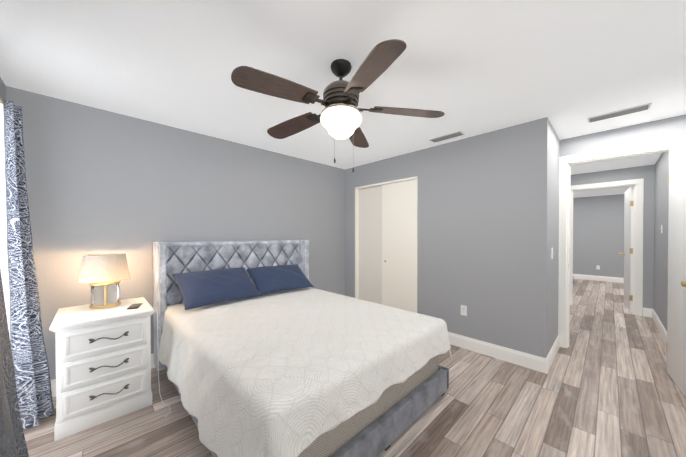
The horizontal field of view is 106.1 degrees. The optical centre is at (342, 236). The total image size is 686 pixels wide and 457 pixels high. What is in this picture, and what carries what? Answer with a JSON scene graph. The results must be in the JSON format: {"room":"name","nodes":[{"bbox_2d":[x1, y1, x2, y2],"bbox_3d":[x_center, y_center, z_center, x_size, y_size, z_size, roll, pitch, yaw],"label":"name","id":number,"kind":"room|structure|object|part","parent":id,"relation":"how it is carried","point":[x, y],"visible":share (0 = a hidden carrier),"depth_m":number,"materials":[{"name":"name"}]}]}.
{"room":"bedroom","nodes":[
{"label":"bedroom","id":0,"kind":"room"},
{"bbox_2d":[0,77,5,103],"bbox_3d":[-1.259,0.097,0.547,0.120,2.440,4.020,0,1,-44],"label":"wall","id":1,"kind":"structure","parent":0,"point":[3,91],"depth_m":1.87,"materials":[{"name":"grey paint"}]},
{"bbox_2d":[0,97,53,456],"bbox_3d":[-1.278,0.209,0.834,0.250,2.180,3.166,0,1,-44],"label":"curtains","id":2,"kind":"object","parent":1,"relation":"hanging from","point":[26,401],"visible":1,"depth_m":1.72,"materials":[{"name":"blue fabric"}]},
{"bbox_2d":[6,86,344,379],"bbox_3d":[-0.981,0.073,3.530,4.670,2.440,0.120,0,1,-44],"label":"wall","id":3,"kind":"structure","parent":0,"point":[101,181],"depth_m":2.52,"materials":[{"name":"grey paint"}]},
{"bbox_2d":[50,353,155,396],"bbox_3d":[-1.232,1.226,3.201,3.540,0.140,0.016,0,1,-44],"label":"baseboard","id":4,"kind":"structure","parent":3,"relation":"attached to","point":[53,382],"depth_m":2.11,"materials":[{"name":"white wood"}]},
{"bbox_2d":[0,0,685,197],"bbox_3d":[3.236,-1.199,3.858,11.500,0.100,5.800,0,1,-44],"label":"ceiling","id":5,"kind":"structure","parent":0,"point":[471,68],"depth_m":1.68,"materials":[{"name":"white paint"}]},
{"bbox_2d":[231,39,444,171],"bbox_3d":[-0.054,-0.784,1.698,1.293,0.696,1.313,0,1,-44],"label":"fan","id":6,"kind":"object","parent":5,"relation":"hanging from","point":[340,112],"visible":1,"depth_m":1.59,"materials":[{"name":"brown wood"}]},
{"bbox_3d":[-0.013,-0.970,1.710,0.262,0.324,0.262,0,1,-44],"label":"motor","id":7,"kind":"part","parent":6,"relation":"part of","materials":[{"name":"brown metal"}]},
{"bbox_3d":[-0.013,-0.754,1.711,0.278,0.118,0.278,0,1,-44],"label":"lamp shade","id":8,"kind":"part","parent":6,"relation":"part of","materials":[{"name":"white glass"}]},
{"bbox_2d":[429,131,464,142],"bbox_3d":[1.177,-1.134,2.937,0.130,0.016,0.360,0,1,-44],"label":"ceiling vent","id":9,"kind":"object","parent":5,"relation":"in","point":[447,136],"visible":1,"depth_m":2.90,"materials":[{"name":"white metal"}]},
{"bbox_2d":[587,103,651,122],"bbox_3d":[2.519,-1.129,2.371,0.140,0.016,0.400,0,1,-44],"label":"ceiling vent","id":10,"kind":"object","parent":5,"relation":"in","point":[643,107],"visible":1,"depth_m":2.35,"materials":[{"name":"white metal"}]},
{"bbox_2d":[23,279,685,456],"bbox_3d":[3.236,1.341,3.878,11.500,0.100,5.800,0,1,-44],"label":"floor","id":11,"kind":"structure","parent":0,"point":[606,386],"depth_m":1.93,"materials":[{"name":"brown wood"}]},
{"bbox_2d":[49,297,154,440],"bbox_3d":[-1.851,0.935,2.021,0.542,0.740,0.617,0,1,-44],"label":"nightstand","id":12,"kind":"object","parent":11,"relation":"on","point":[103,365],"visible":1,"depth_m":1.81,"materials":[{"name":"white wood"}]},
{"bbox_3d":[-1.654,0.716,1.815,0.450,0.190,0.049,0,1,-44],"label":"drawer","id":13,"kind":"part","parent":12,"relation":"part of","materials":[{"name":"white wood"}]},
{"bbox_2d":[78,253,129,308],"bbox_3d":[-1.937,0.350,2.105,0.316,0.426,0.316,0,1,-44],"label":"lamp","id":14,"kind":"object","parent":12,"relation":"on","point":[103,275],"visible":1,"depth_m":2.03,"materials":[{"name":"white fabric"}]},
{"bbox_3d":[-1.937,0.246,2.104,0.316,0.205,0.316,0,1,-44],"label":"lamp shade","id":15,"kind":"part","parent":14,"relation":"part of","materials":[{"name":"white fabric"}]},
{"bbox_3d":[-1.654,0.913,1.816,0.450,0.180,0.049,0,1,-44],"label":"drawer","id":16,"kind":"part","parent":12,"relation":"part of","materials":[{"name":"white wood"}]},
{"bbox_3d":[-1.654,1.105,1.818,0.450,0.180,0.049,0,1,-44],"label":"drawer","id":17,"kind":"part","parent":12,"relation":"part of","materials":[{"name":"white wood"}]},
{"bbox_2d":[127,303,142,309],"bbox_3d":[-1.676,0.559,2.081,0.072,0.009,0.150,0,0,-26],"label":"phone","id":18,"kind":"object","parent":12,"relation":"on","point":[135,306],"visible":0.94,"depth_m":2.06,"materials":[{"name":"black plastic"}]},
{"bbox_2d":[140,307,169,416],"bbox_3d":[-1.434,0.930,1.977,0.154,0.747,0.372,0,1,-44],"label":"cord","id":19,"kind":"object","parent":12,"relation":"hanging from","point":[158,362],"visible":0.98,"depth_m":2.04,"materials":[{"name":"white plastic"}]},
{"bbox_2d":[153,240,451,456],"bbox_3d":[-0.472,0.677,2.350,1.766,1.250,2.266,0,1,-44],"label":"bed","id":20,"kind":"object","parent":11,"relation":"on","point":[263,349],"visible":1,"depth_m":1.70,"materials":[{"name":"fabric"}]},
{"bbox_2d":[172,267,261,309],"bbox_3d":[-1.274,0.491,2.657,0.761,0.290,0.458,0,1,-44],"label":"pillow","id":21,"kind":"object","parent":20,"relation":"on","point":[196,287],"depth_m":2.58,"materials":[{"name":"fabric"}]},
{"bbox_3d":[-1.175,0.649,3.088,1.750,1.205,0.228,0,1,-44],"label":"headboard","id":22,"kind":"part","parent":20,"relation":"part of","materials":[{"name":"grey fabric"}]},
{"bbox_2d":[246,264,313,294],"bbox_3d":[-0.767,0.498,3.176,0.747,0.262,0.461,0,1,-44],"label":"pillow","id":23,"kind":"object","parent":20,"relation":"on","point":[266,278],"depth_m":3.08,"materials":[{"name":"fabric"}]},
{"bbox_3d":[-0.450,1.195,2.344,1.630,0.215,2.145,0,1,-44],"label":"frame","id":24,"kind":"part","parent":20,"relation":"part of","materials":[{"name":"fabric"}]},
{"bbox_2d":[573,274,623,282],"bbox_3d":[7.285,1.192,7.519,0.016,0.140,4.800,0,1,-44],"label":"baseboard","id":25,"kind":"structure","parent":11,"relation":"on","point":[576,276],"depth_m":7.42,"materials":[{"name":"white wood"}]},
{"bbox_2d":[345,117,552,357],"bbox_3d":[1.030,0.074,3.487,0.120,2.440,2.740,0,1,-44],"label":"wall","id":26,"kind":"structure","parent":0,"point":[487,221],"depth_m":2.85,"materials":[{"name":"grey paint"}]},
{"bbox_2d":[359,186,381,303],"bbox_3d":[0.466,0.248,4.078,0.030,2.054,0.568,0,1,-44],"label":"closet door","id":27,"kind":"structure","parent":26,"relation":"in","point":[370,244],"depth_m":4.08,"materials":[{"name":"white wood"}]},
{"bbox_2d":[355,176,417,312],"bbox_3d":[0.637,0.240,3.890,0.126,2.101,1.137,0,1,-44],"label":"trim","id":28,"kind":"structure","parent":26,"relation":"attached to","point":[357,189],"depth_m":4.18,"materials":[{"name":"white wood"}]},
{"bbox_2d":[382,179,414,311],"bbox_3d":[0.791,0.251,3.686,0.034,2.054,0.568,0,1,-44],"label":"closet door","id":29,"kind":"structure","parent":26,"relation":"in","point":[398,244],"depth_m":3.66,"materials":[{"name":"white wood"}]},
{"bbox_2d":[461,305,466,315],"bbox_3d":[1.408,0.857,3.012,0.011,0.114,0.074,0,1,-44],"label":"outlet","id":30,"kind":"object","parent":26,"relation":"attached to","point":[463,310],"visible":1,"depth_m":3.01,"materials":[{"name":"white plastic"}]},
{"bbox_2d":[448,332,548,373],"bbox_3d":[1.482,1.228,2.931,0.016,0.140,1.331,0,1,-44],"label":"baseboard","id":31,"kind":"structure","parent":26,"relation":"attached to","point":[532,362],"depth_m":2.72,"materials":[{"name":"white wood"}]},
{"bbox_2d":[549,129,557,350],"bbox_3d":[2.157,0.079,2.754,0.480,2.440,0.120,0,1,-44],"label":"wall","id":32,"kind":"structure","parent":0,"point":[552,236],"depth_m":2.78,"materials":[{"name":"grey paint"}]},
{"bbox_2d":[546,335,559,369],"bbox_3d":[2.248,1.229,2.756,0.840,0.140,0.016,0,1,-44],"label":"baseboard","id":33,"kind":"structure","parent":32,"relation":"attached to","point":[553,351],"depth_m":2.74,"materials":[{"name":"white wood"}]},
{"bbox_2d":[557,137,559,304],"bbox_3d":[1.451,0.071,3.894,0.090,2.440,2.740,0,1,-44],"label":"wall","id":34,"kind":"structure","parent":0,"point":[558,141],"depth_m":2.99,"materials":[{"name":"grey paint"}]},
{"bbox_2d":[560,116,679,330],"bbox_3d":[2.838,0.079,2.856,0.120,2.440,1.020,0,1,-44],"label":"wall","id":35,"kind":"structure","parent":0,"point":[598,230],"depth_m":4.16,"materials":[{"name":"grey paint"}]},
{"bbox_2d":[570,178,643,315],"bbox_3d":[4.581,0.168,4.579,0.156,2.235,0.960,0,1,-44],"label":"trim","id":36,"kind":"structure","parent":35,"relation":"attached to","point":[638,184],"depth_m":4.25,"materials":[{"name":"white wood"}]},
{"bbox_2d":[558,137,682,347],"bbox_3d":[2.920,0.182,2.773,0.156,2.235,0.935,0,1,-44],"label":"trim","id":37,"kind":"structure","parent":35,"relation":"attached to","point":[566,163],"depth_m":3.00,"materials":[{"name":"white wood"}]},
{"bbox_2d":[619,186,633,311],"bbox_3d":[5.130,0.209,4.679,0.787,2.126,0.158,0,1,-44],"label":"door","id":38,"kind":"structure","parent":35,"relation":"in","point":[628,242],"depth_m":4.53,"materials":[{"name":"white wood"}]},
{"bbox_2d":[648,308,666,343],"bbox_3d":[4.100,1.225,3.322,2.330,0.140,0.040,0,1,-44],"label":"baseboard","id":39,"kind":"structure","parent":35,"relation":"attached to","point":[652,313],"depth_m":3.57,"materials":[{"name":"white wood"}]},
{"bbox_2d":[680,115,685,136],"bbox_3d":[4.095,0.076,3.218,2.430,2.440,0.150,0,1,-44],"label":"wall","id":40,"kind":"structure","parent":0,"point":[683,117],"depth_m":2.41,"materials":[{"name":"grey paint"}]},
{"bbox_2d":[666,135,685,396],"bbox_3d":[2.876,0.229,2.137,0.787,2.126,0.172,0,1,-44],"label":"hall door","id":41,"kind":"structure","parent":40,"relation":"in","point":[676,332],"depth_m":2.25,"materials":[{"name":"white wood"}]}
]}

